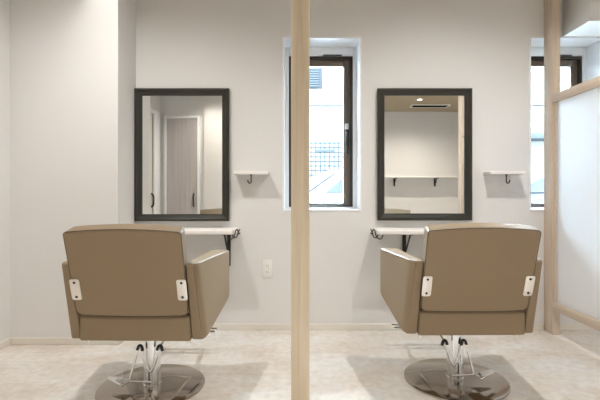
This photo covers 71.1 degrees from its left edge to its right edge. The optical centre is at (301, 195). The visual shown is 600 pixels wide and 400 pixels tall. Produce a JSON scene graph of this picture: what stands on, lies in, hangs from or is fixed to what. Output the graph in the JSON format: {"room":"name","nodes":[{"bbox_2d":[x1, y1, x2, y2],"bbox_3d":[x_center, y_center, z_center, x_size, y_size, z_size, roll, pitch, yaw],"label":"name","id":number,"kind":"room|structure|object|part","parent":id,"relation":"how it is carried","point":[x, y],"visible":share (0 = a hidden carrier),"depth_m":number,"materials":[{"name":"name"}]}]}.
{"room":"service shop","nodes":[
{"label":"service shop","id":0,"kind":"room"},
{"bbox_2d":[0,0,9,341],"bbox_3d":[-2.159,-0.351,2.248,0.683,2.550,1.297,0,0,0],"label":"wall","id":1,"kind":"structure","parent":0,"point":[4,4],"depth_m":2.56,"materials":[{"name":"white paint"}]},
{"bbox_2d":[0,338,9,349],"bbox_3d":[-1.812,0.901,2.103,0.009,0.045,1.005,0,0,0],"label":"baseboard","id":2,"kind":"structure","parent":1,"relation":"attached to","point":[5,343],"depth_m":2.56,"materials":[{"name":"beige wood"}]},
{"bbox_2d":[0,330,599,399],"bbox_3d":[0.450,0.984,0.308,5.900,0.120,5.697,0,0,0],"label":"floor","id":3,"kind":"structure","parent":0,"point":[234,364],"depth_m":2.32,"materials":[{"name":"tile"}]},
{"bbox_2d":[10,0,135,336],"bbox_3d":[-1.481,-0.351,2.756,0.672,2.550,0.283,0,0,0],"label":"wall pier","id":4,"kind":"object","parent":3,"relation":"on","point":[73,62],"visible":0.78,"depth_m":2.61,"materials":[{"name":"white paint"}]},
{"bbox_2d":[10,337,118,344],"bbox_3d":[-1.476,0.901,2.610,0.681,0.045,0.009,0,0,0],"label":"baseboard","id":5,"kind":"object","parent":4,"relation":"attached to","point":[13,340],"visible":0.8,"depth_m":2.60,"materials":[{"name":"white wood"}]},
{"bbox_2d":[62,224,228,399],"bbox_3d":[-0.725,0.520,2.102,0.688,0.807,0.798,0,0,1],"label":"salon chair","id":6,"kind":"object","parent":3,"relation":"on","point":[123,282],"visible":1,"depth_m":1.80,"materials":[{"name":"taupe leather"},{"name":"polished chrome steel"}]},
{"bbox_3d":[-1.022,0.457,1.985,0.098,0.352,0.449,0,0,1],"label":"arm","id":7,"kind":"part","parent":6,"relation":"part of"},
{"bbox_3d":[-0.957,0.396,1.775,0.042,0.094,0.032,0,0,1],"label":"hinge plate","id":8,"kind":"part","parent":6,"relation":"part of","materials":[{"name":"metal"}]},
{"bbox_3d":[-0.730,0.319,1.789,0.485,0.404,0.173,0,0,1],"label":"backrest","id":9,"kind":"part","parent":6,"relation":"part of","materials":[{"name":"brown leather"}]},
{"bbox_3d":[-0.762,0.872,1.974,0.109,0.023,0.012,0,0,-9],"label":"pedal arm","id":10,"kind":"part","parent":6,"relation":"part of","materials":[{"name":"silver metal"}]},
{"bbox_3d":[-0.722,0.765,1.987,0.181,0.200,0.052,0,0,-26],"label":"rod","id":11,"kind":"part","parent":6,"relation":"part of","materials":[{"name":"silver metal"}]},
{"bbox_3d":[-0.505,0.396,1.767,0.042,0.094,0.032,0,0,1],"label":"hinge plate","id":12,"kind":"part","parent":6,"relation":"part of","materials":[{"name":"metal"}]},
{"bbox_3d":[-0.432,0.457,1.974,0.098,0.352,0.449,0,0,1],"label":"arm","id":13,"kind":"part","parent":6,"relation":"part of"},
{"bbox_2d":[291,0,309,399],"bbox_3d":[-0.007,-0.351,1.760,0.076,2.550,0.076,0,0,0],"label":"wooden post","id":14,"kind":"object","parent":3,"relation":"on","point":[300,9],"visible":1,"depth_m":1.72,"materials":[{"name":"brown wood"}]},
{"bbox_2d":[380,223,541,399],"bbox_3d":[0.768,0.520,2.175,0.688,0.807,0.798,0,0,-1],"label":"salon chair","id":15,"kind":"object","parent":3,"relation":"on","point":[469,278],"visible":1,"depth_m":1.87,"materials":[{"name":"tan leather"},{"name":"polished steel"},{"name":"chrome"}]},
{"bbox_3d":[0.475,0.457,2.048,0.098,0.352,0.449,0,0,-1],"label":"arm","id":16,"kind":"part","parent":15,"relation":"part of"},
{"bbox_3d":[0.548,0.396,1.841,0.042,0.094,0.032,0,0,-1],"label":"hinge plate","id":17,"kind":"part","parent":15,"relation":"part of","materials":[{"name":"metal"}]},
{"bbox_3d":[0.749,0.765,2.061,0.181,0.200,0.052,0,0,26],"label":"rod","id":18,"kind":"part","parent":15,"relation":"part of","materials":[{"name":"silver metal"}]},
{"bbox_3d":[0.789,0.872,2.047,0.109,0.023,0.012,0,0,9],"label":"pedal arm","id":19,"kind":"part","parent":15,"relation":"part of","materials":[{"name":"silver metal"}]},
{"bbox_3d":[0.773,0.319,1.863,0.485,0.404,0.173,0,0,-1],"label":"backrest","id":20,"kind":"part","parent":15,"relation":"part of","materials":[{"name":"brown leather"}]},
{"bbox_3d":[1.000,0.396,1.849,0.042,0.094,0.032,0,0,-1],"label":"hinge plate","id":21,"kind":"part","parent":15,"relation":"part of","materials":[{"name":"metal"}]},
{"bbox_3d":[1.065,0.457,2.059,0.098,0.352,0.449,0,0,-1],"label":"arm","id":22,"kind":"part","parent":15,"relation":"part of"},
{"bbox_2d":[544,0,599,334],"bbox_3d":[1.694,-0.351,2.087,0.053,2.550,1.620,0,0,0],"label":"screen","id":23,"kind":"object","parent":3,"relation":"on","point":[572,114],"visible":1,"depth_m":2.67,"materials":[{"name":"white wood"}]},
{"bbox_3d":[1.694,-0.351,2.847,0.053,2.550,0.100,0,0,0],"label":"post","id":24,"kind":"part","parent":23,"relation":"part of","materials":[{"name":"brown wood"}]},
{"bbox_3d":[1.694,0.733,2.082,0.053,0.052,1.430,0,0,0],"label":"rail","id":25,"kind":"part","parent":23,"relation":"part of","materials":[{"name":"brown wood"}]},
{"bbox_3d":[1.694,-0.648,2.082,0.053,0.055,1.430,0,0,0],"label":"rail","id":26,"kind":"part","parent":23,"relation":"part of","materials":[{"name":"brown wood"}]},
{"bbox_3d":[1.694,0.043,2.082,0.006,1.334,1.422,0,0,0],"label":"panel","id":27,"kind":"part","parent":23,"relation":"part of","materials":[{"name":"white glass"}]},
{"bbox_2d":[136,0,582,323],"bbox_3d":[0.450,-0.351,3.027,5.900,2.550,0.260,0,0,0],"label":"wall","id":28,"kind":"structure","parent":0,"point":[482,46],"depth_m":2.90,"materials":[{"name":"white paint"}]},
{"bbox_2d":[134,88,228,220],"bbox_3d":[-0.822,-0.282,2.878,0.644,0.908,0.037,0,0,0],"label":"wall mirror","id":29,"kind":"object","parent":28,"relation":"attached to","point":[181,135],"visible":1,"depth_m":2.88,"materials":[{"name":"black mirror"}]},
{"bbox_2d":[184,228,239,265],"bbox_3d":[-0.766,0.347,2.772,0.747,0.270,0.249,0,0,0],"label":"shelf","id":30,"kind":"object","parent":28,"relation":"attached to","point":[188,231],"visible":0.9,"depth_m":2.69,"materials":[{"name":"white laminate"}]},
{"bbox_2d":[184,228,237,234],"bbox_3d":[-0.789,0.231,2.772,0.702,0.027,0.249,0,0,0],"label":"countertop","id":31,"kind":"structure","parent":30,"relation":"on","point":[188,231],"depth_m":2.65,"materials":[{"name":"white laminate"}]},
{"bbox_2d":[233,171,268,183],"bbox_3d":[-0.341,-0.124,2.841,0.230,0.084,0.109,0,0,0],"label":"wall shelf","id":32,"kind":"object","parent":28,"relation":"attached to","point":[250,173],"visible":1,"depth_m":2.79,"materials":[{"name":"white laminate"}]},
{"bbox_2d":[262,260,272,276],"bbox_3d":[-0.238,0.500,2.891,0.070,0.120,0.011,0,0,0],"label":"wall outlet","id":33,"kind":"object","parent":28,"relation":"attached to","point":[267,265],"visible":1,"depth_m":2.89,"materials":[{"name":"white plastic"}]},
{"bbox_2d":[265,269,269,274],"bbox_3d":[-0.238,0.522,2.888,0.032,0.038,0.004,0,0,0],"label":"socket","id":34,"kind":"object","parent":33,"relation":"attached to","point":[267,271],"depth_m":2.89,"materials":[{"name":"white plastic"}]},
{"bbox_2d":[283,37,361,210],"bbox_3d":[0.138,-0.497,3.025,0.544,1.202,0.264,0,0,0],"label":"window","id":35,"kind":"structure","parent":28,"relation":"in","point":[345,53],"depth_m":3.06,"materials":[{"name":"brown metal"}]},
{"bbox_3d":[0.138,-0.469,3.119,0.428,1.070,0.046,0,0,0],"label":"sash","id":36,"kind":"part","parent":35,"relation":"part of","materials":[{"name":"brown metal"}]},
{"bbox_3d":[0.331,-0.396,3.076,0.024,0.181,0.054,0,0,0],"label":"handle","id":37,"kind":"part","parent":35,"relation":"part of","materials":[{"name":"black metal"}]},
{"bbox_2d":[213,324,543,329],"bbox_3d":[0.265,0.901,2.893,2.801,0.045,0.009,0,0,0],"label":"baseboard","id":38,"kind":"structure","parent":28,"relation":"attached to","point":[219,326],"depth_m":2.89,"materials":[{"name":"white wood"}]},
{"bbox_2d":[370,228,424,251],"bbox_3d":[0.826,0.347,2.772,0.781,0.270,0.249,0,0,0],"label":"shelf","id":39,"kind":"object","parent":28,"relation":"attached to","point":[380,231],"visible":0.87,"depth_m":2.69,"materials":[{"name":"white laminate"}]},
{"bbox_2d":[372,228,424,234],"bbox_3d":[0.848,0.231,2.772,0.736,0.027,0.249,0,0,0],"label":"countertop","id":40,"kind":"structure","parent":39,"relation":"on","point":[380,231],"depth_m":2.65,"materials":[{"name":"white laminate"}]},
{"bbox_2d":[377,88,471,219],"bbox_3d":[0.841,-0.284,2.878,0.645,0.903,0.037,0,0,0],"label":"wall mirror","id":41,"kind":"object","parent":28,"relation":"attached to","point":[424,135],"visible":1,"depth_m":2.88,"materials":[{"name":"black mirror"}]},
{"bbox_2d":[483,171,525,183],"bbox_3d":[1.369,-0.124,2.841,0.237,0.084,0.109,0,0,0],"label":"wall shelf","id":42,"kind":"object","parent":28,"relation":"attached to","point":[506,173],"visible":1,"depth_m":2.79,"materials":[{"name":"white laminate"}]},
{"bbox_2d":[529,37,599,210],"bbox_3d":[1.828,-0.497,3.025,0.524,1.202,0.264,0,0,0],"label":"window","id":43,"kind":"structure","parent":28,"relation":"in","point":[580,55],"depth_m":3.05,"materials":[{"name":"brown metal"}]},
{"bbox_3d":[1.828,-0.469,3.119,0.408,1.070,0.046,0,0,0],"label":"sash","id":44,"kind":"part","parent":43,"relation":"part of","materials":[{"name":"brown metal"}]},
{"bbox_3d":[1.828,-0.472,3.117,0.448,1.104,0.080,0,0,0],"label":"frame","id":45,"kind":"part","parent":43,"relation":"part of","materials":[{"name":"brown metal"}]},
{"bbox_2d":[560,324,595,329],"bbox_3d":[2.461,0.901,2.893,1.478,0.045,0.009,0,0,0],"label":"baseboard","id":46,"kind":"structure","parent":28,"relation":"attached to","point":[562,326],"depth_m":2.89,"materials":[{"name":"white wood"}]},
{"bbox_2d":[563,0,599,36],"bbox_3d":[2.500,-1.362,2.765,1.400,0.528,0.263,0,0,0],"label":"wall","id":47,"kind":"structure","parent":0,"point":[581,18],"depth_m":2.75,"materials":[{"name":"white paint"}]},
{"label":"outside","id":48,"kind":"structure","parent":0,"visible":0},
{"bbox_3d":[4.000,1.099,14.579,36.000,0.250,22.843,0,0,0],"label":"ground","id":49,"kind":"structure","parent":48,"visible":0},
{"bbox_2d":[310,169,342,202],"bbox_3d":[0.822,0.202,8.597,3.964,1.545,1.800,0,0,-20],"label":"car","id":50,"kind":"object","parent":49,"relation":"on","point":[327,186],"visible":0.08,"depth_m":7.72,"materials":[{"name":"white paint"}]},
{"bbox_2d":[310,141,342,176],"bbox_3d":[1.420,-0.251,10.995,4.260,2.450,0.070,0,0,0],"label":"mesh fence","id":51,"kind":"object","parent":49,"relation":"on","point":[320,150],"visible":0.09,"depth_m":10.98,"materials":[{"name":"white metal"}]},
{"bbox_2d":[310,68,567,182],"bbox_3d":[3.500,-2.026,16.150,23.000,6.000,5.700,0,0,0],"label":"building","id":52,"kind":"structure","parent":49,"relation":"on","point":[326,84],"depth_m":14.00,"materials":[{"name":"white"}]},
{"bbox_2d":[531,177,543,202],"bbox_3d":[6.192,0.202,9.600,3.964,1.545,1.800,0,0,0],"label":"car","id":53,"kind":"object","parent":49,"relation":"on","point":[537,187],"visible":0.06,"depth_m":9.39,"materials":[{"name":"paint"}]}
]}

